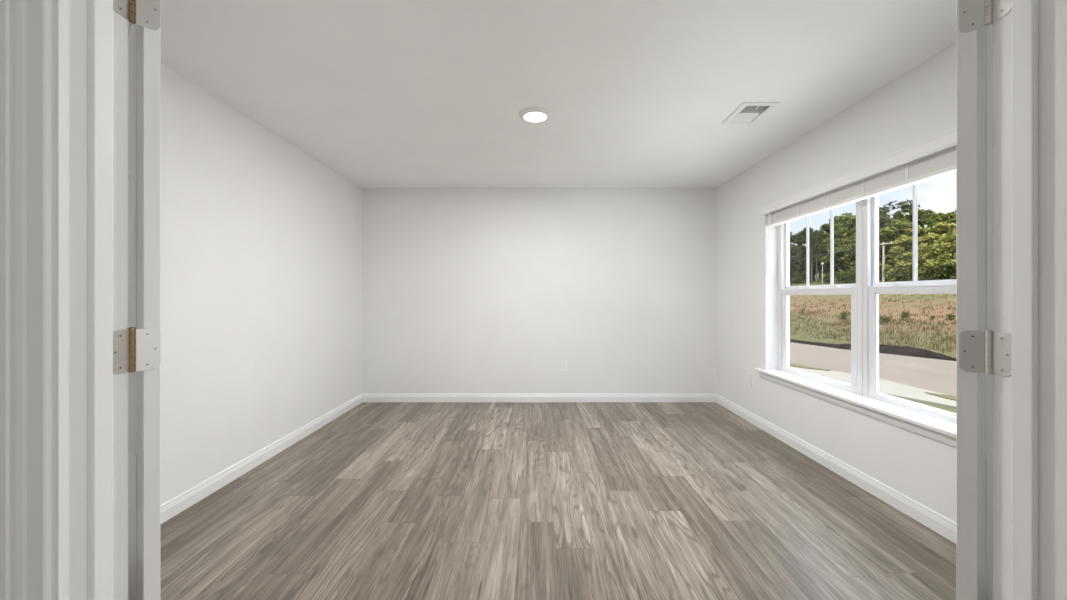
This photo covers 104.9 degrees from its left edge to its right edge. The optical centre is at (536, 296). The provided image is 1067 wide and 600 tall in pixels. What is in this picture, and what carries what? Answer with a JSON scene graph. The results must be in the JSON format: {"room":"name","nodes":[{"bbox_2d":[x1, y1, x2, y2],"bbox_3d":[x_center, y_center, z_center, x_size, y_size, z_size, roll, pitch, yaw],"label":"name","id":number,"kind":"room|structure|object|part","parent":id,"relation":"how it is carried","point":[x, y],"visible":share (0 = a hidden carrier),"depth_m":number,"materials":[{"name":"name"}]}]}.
{"room":"empty room","nodes":[
{"label":"empty room","id":0,"kind":"room"},
{"bbox_2d":[161,63,361,503],"bbox_3d":[-2.055,-0.023,1.097,0.120,2.440,7.395,0,0,0],"label":"wall","id":1,"kind":"structure","parent":0,"point":[261,239],"depth_m":2.77,"materials":[{"name":"paint"}]},
{"bbox_2d":[161,394,362,523],"bbox_3d":[-1.988,1.149,2.769,0.014,0.095,3.811,0,0,0],"label":"baseboard","id":2,"kind":"structure","parent":1,"relation":"attached to","point":[174,506],"depth_m":2.78,"materials":[{"name":"paint"}]},
{"bbox_2d":[362,188,715,393],"bbox_3d":[0.025,-0.023,4.735,4.040,2.440,0.120,0,0,0],"label":"wall","id":3,"kind":"structure","parent":0,"point":[465,290],"depth_m":4.67,"materials":[{"name":"paint"}]},
{"bbox_2d":[362,394,715,401],"bbox_3d":[0.025,1.149,4.668,4.040,0.095,0.014,0,0,0],"label":"baseboard","id":4,"kind":"structure","parent":3,"relation":"attached to","point":[366,397],"depth_m":4.66,"materials":[{"name":"paint"}]},
{"bbox_2d":[161,402,955,599],"bbox_3d":[0.065,1.272,1.048,4.360,0.150,7.495,0,0,0],"label":"floor","id":5,"kind":"structure","parent":0,"point":[382,500],"depth_m":2.24,"materials":[{"name":"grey wood"}]},
{"bbox_2d":[161,0,955,187],"bbox_3d":[0.065,-1.343,1.048,4.360,0.200,7.495,0,0,0],"label":"ceiling","id":6,"kind":"structure","parent":0,"point":[380,93],"depth_m":2.27,"materials":[{"name":"paint"}]},
{"bbox_2d":[519,107,551,121],"bbox_3d":[-0.012,-1.232,2.792,0.224,0.023,0.224,0,0,0],"label":"recessed light","id":7,"kind":"object","parent":6,"relation":"in","point":[530,114],"visible":1,"depth_m":2.75,"materials":[{"name":"white plastic"}]},
{"bbox_2d":[721,102,779,123],"bbox_3d":[1.436,-1.321,2.773,0.236,0.175,0.317,0,0,0],"label":"ceiling vent","id":8,"kind":"object","parent":6,"relation":"in","point":[747,112],"visible":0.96,"depth_m":2.76,"materials":[{"name":"metal"}]},
{"bbox_2d":[716,43,955,522],"bbox_3d":[2.143,-0.023,1.097,0.195,2.440,7.395,0,0,0],"label":"wall","id":9,"kind":"structure","parent":0,"point":[919,105],"depth_m":3.00,"materials":[{"name":"paint"}]},
{"bbox_2d":[747,373,751,386],"bbox_3d":[2.041,0.799,3.945,0.008,0.124,0.080,0,0,0],"label":"wall outlet","id":10,"kind":"object","parent":9,"relation":"attached to","point":[749,376],"visible":1,"depth_m":3.94,"materials":[{"name":"plastic"}]},
{"bbox_2d":[778,201,865,396],"bbox_3d":[2.196,-0.053,3.196,0.081,1.450,0.945,0,0,0],"label":"window","id":11,"kind":"structure","parent":9,"relation":"in","point":[785,290],"depth_m":3.31,"materials":[{"name":"white plastic"}]},
{"bbox_3d":[2.170,0.283,3.196,0.028,0.704,0.861,0,0,0],"label":"sash","id":12,"kind":"part","parent":11,"relation":"part of","materials":[{"name":"white plastic"}]},
{"bbox_3d":[2.203,-0.393,3.196,0.023,0.687,0.861,0,0,0],"label":"sash","id":13,"kind":"part","parent":11,"relation":"part of","materials":[{"name":"white plastic"}]},
{"bbox_2d":[716,394,955,543],"bbox_3d":[2.038,1.149,2.769,0.014,0.095,3.811,0,0,0],"label":"baseboard","id":14,"kind":"structure","parent":9,"relation":"attached to","point":[931,519],"depth_m":2.59,"materials":[{"name":"paint"}]},
{"bbox_2d":[754,368,955,437],"bbox_3d":[2.075,0.662,2.723,0.160,0.020,2.100,0,0,0],"label":"window sill","id":15,"kind":"structure","parent":9,"relation":"attached to","point":[942,426],"depth_m":2.49,"materials":[{"name":"paint"}]},
{"bbox_2d":[758,371,955,446],"bbox_3d":[2.030,0.704,2.723,0.030,0.063,2.041,0,0,0],"label":"trim","id":16,"kind":"structure","parent":9,"relation":"attached to","point":[949,440],"depth_m":2.48,"materials":[{"name":"paint"}]},
{"bbox_2d":[760,127,955,275],"bbox_3d":[2.049,-0.497,2.723,0.113,0.620,1.878,0,0,0],"label":"window blind","id":17,"kind":"object","parent":9,"relation":"attached to","point":[934,157],"visible":0.69,"depth_m":2.48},
{"bbox_3d":[2.073,-0.636,2.723,0.054,0.022,1.870,0,0,0],"label":"rail","id":18,"kind":"part","parent":17,"relation":"part of","materials":[{"name":"white plastic"}]},
{"bbox_2d":[860,200,862,394],"bbox_3d":[2.153,-0.063,2.723,0.004,1.430,0.020,0,0,0],"label":"trim","id":19,"kind":"structure","parent":9,"relation":"attached to","point":[861,201],"depth_m":2.72,"materials":[{"name":"white plastic"}]},
{"bbox_2d":[863,184,955,423],"bbox_3d":[2.196,-0.053,2.250,0.081,1.450,0.945,0,0,0],"label":"window","id":20,"kind":"structure","parent":9,"relation":"in","point":[872,287],"depth_m":2.63,"materials":[{"name":"white plastic"}]},
{"bbox_3d":[2.170,0.283,2.250,0.028,0.704,0.861,0,0,0],"label":"sash","id":21,"kind":"part","parent":20,"relation":"part of","materials":[{"name":"white plastic"}]},
{"bbox_3d":[2.203,-0.393,2.250,0.023,0.687,0.861,0,0,0],"label":"sash","id":22,"kind":"part","parent":20,"relation":"part of","materials":[{"name":"white plastic"}]},
{"bbox_3d":[0.025,-0.023,0.802,4.040,2.440,0.124,0,0,0],"label":"wall","id":23,"kind":"structure","parent":0,"visible":0},
{"bbox_2d":[0,0,50,599],"bbox_3d":[0.050,0.125,0.731,2.027,2.144,0.018,0,0,0],"label":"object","id":24,"kind":"structure","parent":23,"relation":"attached to","point":[25,25],"depth_m":0.73,"materials":[{"name":"paint"}]},
{"bbox_2d":[113,0,160,599],"bbox_3d":[-1.191,0.173,1.162,0.933,2.023,0.086,0,0,41],"label":"door","id":25,"kind":"structure","parent":23,"relation":"in","point":[144,44],"depth_m":0.90,"materials":[{"name":"paint"}]},
{"bbox_3d":[-0.857,0.112,0.871,0.021,0.096,0.084,0,0,22],"label":"door hinge","id":26,"kind":"part","parent":25,"relation":"part of","materials":[{"name":"white metal"}]},
{"bbox_3d":[-0.857,-0.631,0.871,0.021,0.096,0.084,0,0,22],"label":"door hinge","id":27,"kind":"part","parent":25,"relation":"part of","materials":[{"name":"white metal"}]},
{"bbox_3d":[-0.846,0.114,0.891,0.002,0.091,0.041,0,0,41],"label":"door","id":28,"kind":"part","parent":25,"relation":"part of","materials":[{"name":"silver metal"}]},
{"bbox_3d":[-0.846,-0.629,0.891,0.002,0.091,0.041,0,0,41],"label":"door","id":29,"kind":"part","parent":25,"relation":"part of","materials":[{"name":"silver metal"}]},
{"bbox_2d":[51,0,1066,599],"bbox_3d":[0.050,0.166,0.802,1.864,2.063,0.124,0,0,0],"label":"door frame","id":30,"kind":"structure","parent":23,"relation":"attached to","point":[89,38],"depth_m":0.79,"materials":[{"name":"paint"}]},
{"bbox_2d":[956,0,1011,599],"bbox_3d":[1.310,0.173,1.140,0.930,2.023,0.090,0,0,-37],"label":"door","id":31,"kind":"structure","parent":23,"relation":"in","point":[974,48],"depth_m":0.90,"materials":[{"name":"paint"}]},
{"bbox_3d":[0.947,0.118,0.892,0.002,0.091,0.041,0,0,-37],"label":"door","id":32,"kind":"part","parent":31,"relation":"part of","materials":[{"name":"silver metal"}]},
{"bbox_3d":[0.947,-0.625,0.892,0.002,0.091,0.041,0,0,-37],"label":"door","id":33,"kind":"part","parent":31,"relation":"part of","materials":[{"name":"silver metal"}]},
{"bbox_3d":[0.957,0.117,0.872,0.019,0.096,0.085,0,0,-20],"label":"door hinge","id":34,"kind":"part","parent":31,"relation":"part of","materials":[{"name":"white metal"}]},
{"bbox_3d":[0.957,-0.627,0.872,0.019,0.096,0.085,0,0,-20],"label":"door hinge","id":35,"kind":"part","parent":31,"relation":"part of","materials":[{"name":"white metal"}]},
{"label":"outside","id":36,"kind":"structure","parent":0,"visible":0},
{"bbox_2d":[909,400,955,412],"bbox_3d":[8.150,2.407,20.000,1.500,0.380,80.000,0,0,0],"label":"lawn","id":37,"kind":"structure","parent":36,"point":[952,410],"depth_m":8.23,"materials":[{"name":"green plant"}]},
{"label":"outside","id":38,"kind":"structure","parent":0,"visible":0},
{"bbox_2d":[790,269,955,357],"bbox_3d":[105.000,-9.242,70.000,190.000,22.958,180.000,0,0,0],"label":"meadow","id":39,"kind":"structure","parent":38,"point":[815,298],"depth_m":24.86,"materials":[{"name":"beige plant"}]},
{"bbox_2d":[790,276,800,283],"bbox_3d":[47.059,-3.035,75.032,2.782,1.661,2.279,0,0,22],"label":"bush","id":40,"kind":"object","parent":39,"relation":"on","point":[791,278],"visible":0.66,"depth_m":74.61,"materials":[{"name":"green plant"}]},
{"bbox_2d":[790,246,803,283],"bbox_3d":[48.979,-5.989,78.595,5.196,7.696,4.398,0,0,-15],"label":"tree","id":41,"kind":"object","parent":39,"relation":"on","point":[794,267],"visible":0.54,"depth_m":77.50,"materials":[{"name":"green plant"}]},
{"bbox_2d":[790,233,803,279],"bbox_3d":[55.859,-8.302,87.771,6.638,10.965,5.618,0,0,14],"label":"tree","id":42,"kind":"object","parent":39,"relation":"on","point":[795,238],"visible":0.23,"depth_m":87.37,"materials":[{"name":"green plant"}]},
{"bbox_3d":[55.859,-9.299,87.771,6.638,8.972,5.618,0,0,14],"label":"crown","id":43,"kind":"part","parent":42,"relation":"part of","materials":[{"name":"green plant"}]},
{"bbox_2d":[794,271,813,282],"bbox_3d":[47.626,-3.430,73.117,2.996,2.387,3.517,0,0,0],"label":"bush","id":44,"kind":"object","parent":39,"relation":"on","point":[801,278],"visible":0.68,"depth_m":73.19,"materials":[{"name":"green plant"}]},
{"bbox_2d":[797,228,811,250],"bbox_3d":[63.120,-9.896,95.340,7.392,12.658,6.680,0,0,-7],"label":"tree","id":45,"kind":"object","parent":39,"relation":"on","point":[803,231],"visible":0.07,"depth_m":95.33,"materials":[{"name":"green plant"}]},
{"bbox_2d":[797,250,812,281],"bbox_3d":[50.958,-5.768,78.428,3.953,6.616,3.573,0,0,26],"label":"tree","id":46,"kind":"object","parent":39,"relation":"on","point":[802,263],"visible":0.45,"depth_m":77.94,"materials":[{"name":"green plant"}]},
{"bbox_2d":[801,249,819,280],"bbox_3d":[51.886,-6.173,77.074,3.920,7.246,4.560,0,0,20],"label":"tree","id":47,"kind":"object","parent":39,"relation":"on","point":[814,257],"visible":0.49,"depth_m":76.67,"materials":[{"name":"green plant"}]},
{"bbox_2d":[801,227,821,283],"bbox_3d":[46.387,-6.805,69.337,3.383,10.271,2.865,0,0,-8],"label":"pine tree","id":48,"kind":"object","parent":39,"relation":"on","point":[810,230],"visible":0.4,"depth_m":69.27,"materials":[{"name":"green plant"}]},
{"bbox_3d":[46.387,-9.414,69.337,3.383,5.054,2.865,0,0,-8],"label":"crown","id":49,"kind":"part","parent":48,"relation":"part of","materials":[{"name":"green plant"}]},
{"bbox_2d":[809,232,821,278],"bbox_3d":[59.268,-8.433,85.295,6.869,10.442,6.207,0,0,-43],"label":"tree","id":50,"kind":"object","parent":39,"relation":"on","point":[820,274],"visible":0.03,"depth_m":85.28,"materials":[{"name":"green plant"}]},
{"bbox_2d":[809,231,824,283],"bbox_3d":[45.902,-6.326,67.392,2.725,9.331,2.863,0,0,2],"label":"pine tree","id":51,"kind":"object","parent":39,"relation":"on","point":[815,246],"visible":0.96,"depth_m":67.32,"materials":[{"name":"green plant"}]},
{"bbox_3d":[45.902,-8.617,67.392,2.725,4.750,2.863,0,0,2],"label":"crown","id":52,"kind":"part","parent":51,"relation":"part of","materials":[{"name":"green plant"}]},
{"bbox_2d":[813,248,835,281],"bbox_3d":[49.139,-5.284,69.479,3.617,6.106,4.208,0,0,-8],"label":"tree","id":53,"kind":"object","parent":39,"relation":"on","point":[826,249],"visible":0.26,"depth_m":69.46,"materials":[{"name":"green plant"}]},
{"bbox_2d":[817,272,840,283],"bbox_3d":[45.993,-3.037,64.627,2.822,1.990,2.795,0,0,0],"label":"bush","id":54,"kind":"object","parent":39,"relation":"on","point":[825,274],"visible":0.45,"depth_m":64.83,"materials":[{"name":"green plant"}]},
{"bbox_2d":[814,221,855,276],"bbox_3d":[56.226,-8.642,77.850,7.436,11.724,7.725,0,0,12],"label":"oak tree","id":55,"kind":"object","parent":39,"relation":"on","point":[825,227],"visible":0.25,"depth_m":76.45,"materials":[{"name":"green plant"}]},
{"bbox_2d":[820,238,853,281],"bbox_3d":[48.060,-5.752,65.464,4.516,7.446,5.808,0,0,40],"label":"oak tree","id":56,"kind":"object","parent":39,"relation":"on","point":[844,261],"visible":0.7,"depth_m":64.57,"materials":[{"name":"green plant"}]},
{"bbox_2d":[820,213,855,243],"bbox_3d":[60.839,-9.974,81.223,8.897,13.381,10.765,0,0,-40],"label":"oak tree","id":57,"kind":"object","parent":39,"relation":"on","point":[841,223],"visible":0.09,"depth_m":80.51,"materials":[{"name":"green plant"}]},
{"bbox_2d":[827,268,855,282],"bbox_3d":[44.086,-3.013,58.799,4.019,2.400,3.292,0,0,22],"label":"bush","id":58,"kind":"object","parent":39,"relation":"on","point":[845,270],"visible":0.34,"depth_m":58.78,"materials":[{"name":"green plant"}]},
{"bbox_2d":[838,310,849,319],"bbox_3d":[18.572,1.129,24.809,0.564,0.663,0.559,0,0,0],"label":"shrub","id":59,"kind":"object","parent":39,"relation":"on","point":[846,314],"visible":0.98,"depth_m":24.80,"materials":[{"name":"green plant"}]},
{"bbox_2d":[835,236,855,271],"bbox_3d":[49.926,-6.016,65.096,5.037,7.465,3.868,0,0,-28],"label":"oak tree","id":60,"kind":"object","parent":39,"relation":"on","point":[853,239],"visible":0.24,"depth_m":64.60,"materials":[{"name":"green plant"}]},
{"bbox_2d":[836,215,855,263],"bbox_3d":[54.859,-8.417,70.171,6.955,11.494,7.236,0,0,31],"label":"oak tree","id":61,"kind":"object","parent":39,"relation":"on","point":[850,222],"visible":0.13,"depth_m":70.45,"materials":[{"name":"green plant"}]},
{"bbox_2d":[836,218,855,238],"bbox_3d":[61.422,-9.546,75.235,9.236,12.409,8.890,0,0,-14],"label":"oak tree","id":62,"kind":"object","parent":39,"relation":"on","point":[853,229],"visible":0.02,"depth_m":76.78,"materials":[{"name":"green plant"}]},
{"bbox_2d":[837,269,855,283],"bbox_3d":[42.657,-2.700,55.929,2.747,2.188,3.224,0,0,0],"label":"bush","id":63,"kind":"object","parent":39,"relation":"on","point":[852,275],"visible":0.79,"depth_m":55.95,"materials":[{"name":"green plant"}]},
{"bbox_2d":[844,242,879,274],"bbox_3d":[47.168,-5.226,58.414,4.906,6.547,4.723,0,0,16],"label":"oak tree","id":64,"kind":"object","parent":39,"relation":"on","point":[849,255],"visible":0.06,"depth_m":59.58,"materials":[{"name":"green plant"}]},
{"bbox_2d":[790,339,955,360],"bbox_3d":[13.480,2.080,18.444,1.738,0.395,17.560,0,0,-14],"label":"soil mound","id":65,"kind":"object","parent":39,"relation":"on","point":[886,349],"visible":0.44,"depth_m":15.71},
{"bbox_2d":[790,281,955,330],"bbox_3d":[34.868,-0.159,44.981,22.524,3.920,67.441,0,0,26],"label":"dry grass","id":66,"kind":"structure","parent":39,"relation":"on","point":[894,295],"depth_m":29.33,"materials":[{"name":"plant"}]},
{"bbox_2d":[854,214,903,257],"bbox_3d":[55.369,-7.998,64.976,7.868,10.542,7.574,0,0,-26],"label":"oak tree","id":67,"kind":"object","parent":39,"relation":"on","point":[889,217],"visible":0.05,"depth_m":64.39,"materials":[{"name":"green plant"}]},
{"bbox_2d":[879,315,889,322],"bbox_3d":[18.805,1.215,22.242,0.550,0.501,0.671,0,0,38],"label":"shrub","id":68,"kind":"object","parent":39,"relation":"on","point":[882,318],"visible":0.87,"depth_m":22.18,"materials":[{"name":"green plant"}]},
{"bbox_2d":[879,239,890,279],"bbox_3d":[48.068,-5.338,57.350,4.827,6.513,3.707,0,0,-19],"label":"oak tree","id":69,"kind":"object","parent":39,"relation":"on","point":[880,257],"visible":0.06,"depth_m":56.47,"materials":[{"name":"green plant"}]},
{"bbox_3d":[48.068,-6.076,57.350,4.827,5.038,3.707,0,0,-19],"label":"crown","id":70,"kind":"part","parent":69,"relation":"part of","materials":[{"name":"green plant"}]},
{"bbox_2d":[879,241,892,281],"bbox_3d":[39.916,-3.752,47.388,0.293,5.254,2.000,0,0,-37],"label":"utility pole","id":71,"kind":"object","parent":39,"relation":"on","point":[883,250],"visible":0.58,"depth_m":47.26,"materials":[{"name":"wood"}]},
{"bbox_3d":[40.000,-3.737,47.330,0.227,5.224,0.227,0,0,0],"label":"post","id":72,"kind":"part","parent":71,"relation":"part of","materials":[{"name":"beige wood"}]},
{"bbox_2d":[854,200,924,273],"bbox_3d":[52.325,-8.249,60.746,8.077,11.938,7.689,0,0,-20],"label":"pine tree","id":73,"kind":"object","parent":39,"relation":"on","point":[904,207],"visible":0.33,"depth_m":59.79,"materials":[{"name":"green plant"}]},
{"bbox_3d":[52.325,-11.180,60.746,8.077,6.077,7.689,0,0,-20],"label":"crown","id":74,"kind":"part","parent":73,"relation":"part of","materials":[{"name":"green plant"}]},
{"bbox_2d":[879,268,912,281],"bbox_3d":[41.992,-2.714,48.014,3.386,2.388,3.354,0,0,0],"label":"bush","id":75,"kind":"object","parent":39,"relation":"on","point":[887,268],"visible":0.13,"depth_m":48.46,"materials":[{"name":"green plant"}]},
{"bbox_2d":[887,271,909,281],"bbox_3d":[40.066,-2.230,44.664,3.091,1.846,2.532,0,0,22],"label":"bush","id":76,"kind":"object","parent":39,"relation":"on","point":[888,276],"visible":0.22,"depth_m":44.81,"materials":[{"name":"green plant"}]},
{"bbox_2d":[879,219,924,273],"bbox_3d":[45.716,-5.829,52.332,6.184,8.196,5.953,0,0,-38],"label":"oak tree","id":77,"kind":"object","parent":39,"relation":"on","point":[892,232],"visible":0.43,"depth_m":51.83,"materials":[{"name":"green plant"}]},
{"bbox_2d":[883,236,927,281],"bbox_3d":[41.086,-4.044,45.558,3.800,5.612,3.152,0,0,16],"label":"tree","id":78,"kind":"object","parent":39,"relation":"on","point":[903,259],"visible":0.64,"depth_m":45.47,"materials":[{"name":"green plant"}]},
{"bbox_2d":[900,311,910,318],"bbox_3d":[20.305,1.014,22.571,0.459,0.548,0.538,0,0,31],"label":"shrub","id":79,"kind":"object","parent":39,"relation":"on","point":[904,314],"visible":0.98,"depth_m":22.50,"materials":[{"name":"green plant"}]},
{"bbox_2d":[888,210,923,258],"bbox_3d":[59.672,-8.816,67.696,7.166,11.034,6.898,0,0,-39],"label":"oak tree","id":80,"kind":"object","parent":39,"relation":"on","point":[898,211],"visible":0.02,"depth_m":66.79,"materials":[{"name":"green plant"}]},
{"bbox_2d":[890,263,924,281],"bbox_3d":[38.626,-2.278,42.371,2.996,2.387,3.517,0,0,0],"label":"bush","id":81,"kind":"object","parent":39,"relation":"on","point":[899,271],"visible":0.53,"depth_m":42.76,"materials":[{"name":"green plant"}]},
{"bbox_2d":[893,225,934,270],"bbox_3d":[45.977,-5.234,49.609,4.025,6.852,4.854,0,0,6],"label":"tree","id":82,"kind":"object","parent":39,"relation":"on","point":[909,232],"visible":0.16,"depth_m":49.29,"materials":[{"name":"green plant"}]},
{"bbox_2d":[891,208,937,240],"bbox_3d":[53.007,-7.490,57.533,5.446,9.940,7.092,0,0,-44],"label":"oak tree","id":83,"kind":"object","parent":39,"relation":"on","point":[920,215],"visible":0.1,"depth_m":56.90,"materials":[{"name":"green plant"}]},
{"bbox_2d":[906,268,929,280],"bbox_3d":[37.993,-2.013,39.867,2.822,1.990,2.795,0,0,0],"label":"bush","id":84,"kind":"object","parent":39,"relation":"on","point":[918,277],"visible":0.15,"depth_m":40.10,"materials":[{"name":"green plant"}]},
{"bbox_2d":[907,233,955,280],"bbox_3d":[40.079,-3.843,41.646,3.622,5.448,3.004,0,0,2],"label":"tree","id":85,"kind":"object","parent":39,"relation":"on","point":[932,237],"visible":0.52,"depth_m":41.47,"materials":[{"name":"green plant"}]},
{"bbox_2d":[917,266,946,279],"bbox_3d":[37.576,-2.045,37.938,3.555,2.123,2.912,0,0,22],"label":"bush","id":86,"kind":"object","parent":39,"relation":"on","point":[925,269],"visible":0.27,"depth_m":37.95,"materials":[{"name":"green plant"}]},
{"bbox_2d":[917,214,955,242],"bbox_3d":[52.242,-6.621,52.559,5.453,8.249,5.249,0,0,-8],"label":"oak tree","id":87,"kind":"object","parent":39,"relation":"on","point":[930,222],"visible":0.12,"depth_m":52.52,"materials":[{"name":"green plant"}]},
{"bbox_2d":[918,222,955,264],"bbox_3d":[44.913,-5.030,45.316,4.183,6.685,4.287,0,0,-41],"label":"tree","id":88,"kind":"object","parent":39,"relation":"on","point":[944,226],"visible":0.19,"depth_m":45.02,"materials":[{"name":"green plant"}]},
{"bbox_2d":[923,209,953,227],"bbox_3d":[58.910,-8.227,61.789,6.063,9.979,7.896,0,0,8],"label":"oak tree","id":89,"kind":"object","parent":39,"relation":"on","point":[927,211],"visible":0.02,"depth_m":60.99,"materials":[{"name":"green plant"}]},
{"bbox_2d":[923,233,955,279],"bbox_3d":[38.083,-3.345,37.553,3.552,4.906,3.640,0,0,-36],"label":"tree","id":90,"kind":"object","parent":39,"relation":"on","point":[944,243],"visible":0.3,"depth_m":37.67,"materials":[{"name":"green plant"}]},
{"bbox_2d":[924,264,955,280],"bbox_3d":[36.657,-1.932,36.603,2.747,2.188,3.224,0,0,0],"label":"bush","id":91,"kind":"object","parent":39,"relation":"on","point":[941,272],"visible":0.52,"depth_m":36.73,"materials":[{"name":"green plant"}]},
{"bbox_2d":[936,210,955,221],"bbox_3d":[59.183,-7.805,57.372,6.162,9.026,5.932,0,0,24],"label":"oak tree","id":92,"kind":"object","parent":39,"relation":"on","point":[953,212],"visible":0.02,"depth_m":57.91,"materials":[{"name":"green plant"}]},
{"bbox_2d":[938,266,955,278],"bbox_3d":[36.992,-2.026,35.482,3.245,2.289,3.215,0,0,0],"label":"bush","id":93,"kind":"object","parent":39,"relation":"on","point":[953,272],"visible":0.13,"depth_m":35.88,"materials":[{"name":"green plant"}]},
{"bbox_2d":[943,229,955,260],"bbox_3d":[44.089,-4.583,42.021,4.147,5.962,3.439,0,0,37],"label":"tree","id":94,"kind":"object","parent":39,"relation":"on","point":[954,231],"visible":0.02,"depth_m":42.93,"materials":[{"name":"green plant"}]},
{"bbox_2d":[945,240,955,278],"bbox_3d":[38.096,-3.423,35.265,3.666,5.082,3.757,0,0,-31],"label":"tree","id":95,"kind":"object","parent":39,"relation":"on","point":[953,261],"visible":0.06,"depth_m":35.92,"materials":[{"name":"green plant"}]},
{"bbox_2d":[945,313,955,319],"bbox_3d":[20.893,1.008,20.744,0.423,0.420,0.516,0,0,38],"label":"shrub","id":96,"kind":"object","parent":39,"relation":"on","point":[950,316],"visible":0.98,"depth_m":20.68,"materials":[{"name":"green plant"}]},
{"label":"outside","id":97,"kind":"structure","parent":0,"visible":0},
{"bbox_2d":[790,366,955,408],"bbox_3d":[8.262,2.332,19.999,1.556,0.330,80.010,0,0,0],"label":"pavement","id":98,"kind":"structure","parent":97,"point":[907,392],"depth_m":9.50,"materials":[{"name":"concrete"}]},
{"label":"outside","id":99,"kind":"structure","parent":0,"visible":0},
{"bbox_2d":[790,342,955,395],"bbox_3d":[15.050,2.347,20.000,13.900,0.300,80.000,0,0,0],"label":"road","id":100,"kind":"structure","parent":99,"point":[936,375],"depth_m":13.15,"materials":[{"name":"concrete"}]},
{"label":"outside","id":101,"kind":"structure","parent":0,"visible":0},
{"bbox_2d":[790,363,829,370],"bbox_3d":[8.235,2.322,36.000,0.770,0.350,48.000,0,0,0],"label":"verge","id":102,"kind":"structure","parent":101,"point":[791,364],"depth_m":12.50,"materials":[{"name":"green plant"}]},
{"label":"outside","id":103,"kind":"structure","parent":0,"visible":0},
{"bbox_2d":[925,392,955,400],"bbox_3d":[9.096,2.322,-5.374,0.429,0.350,29.254,0,0,-1],"label":"verge","id":104,"kind":"structure","parent":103,"point":[950,397],"depth_m":8.85,"materials":[{"name":"green plant"}]}
]}

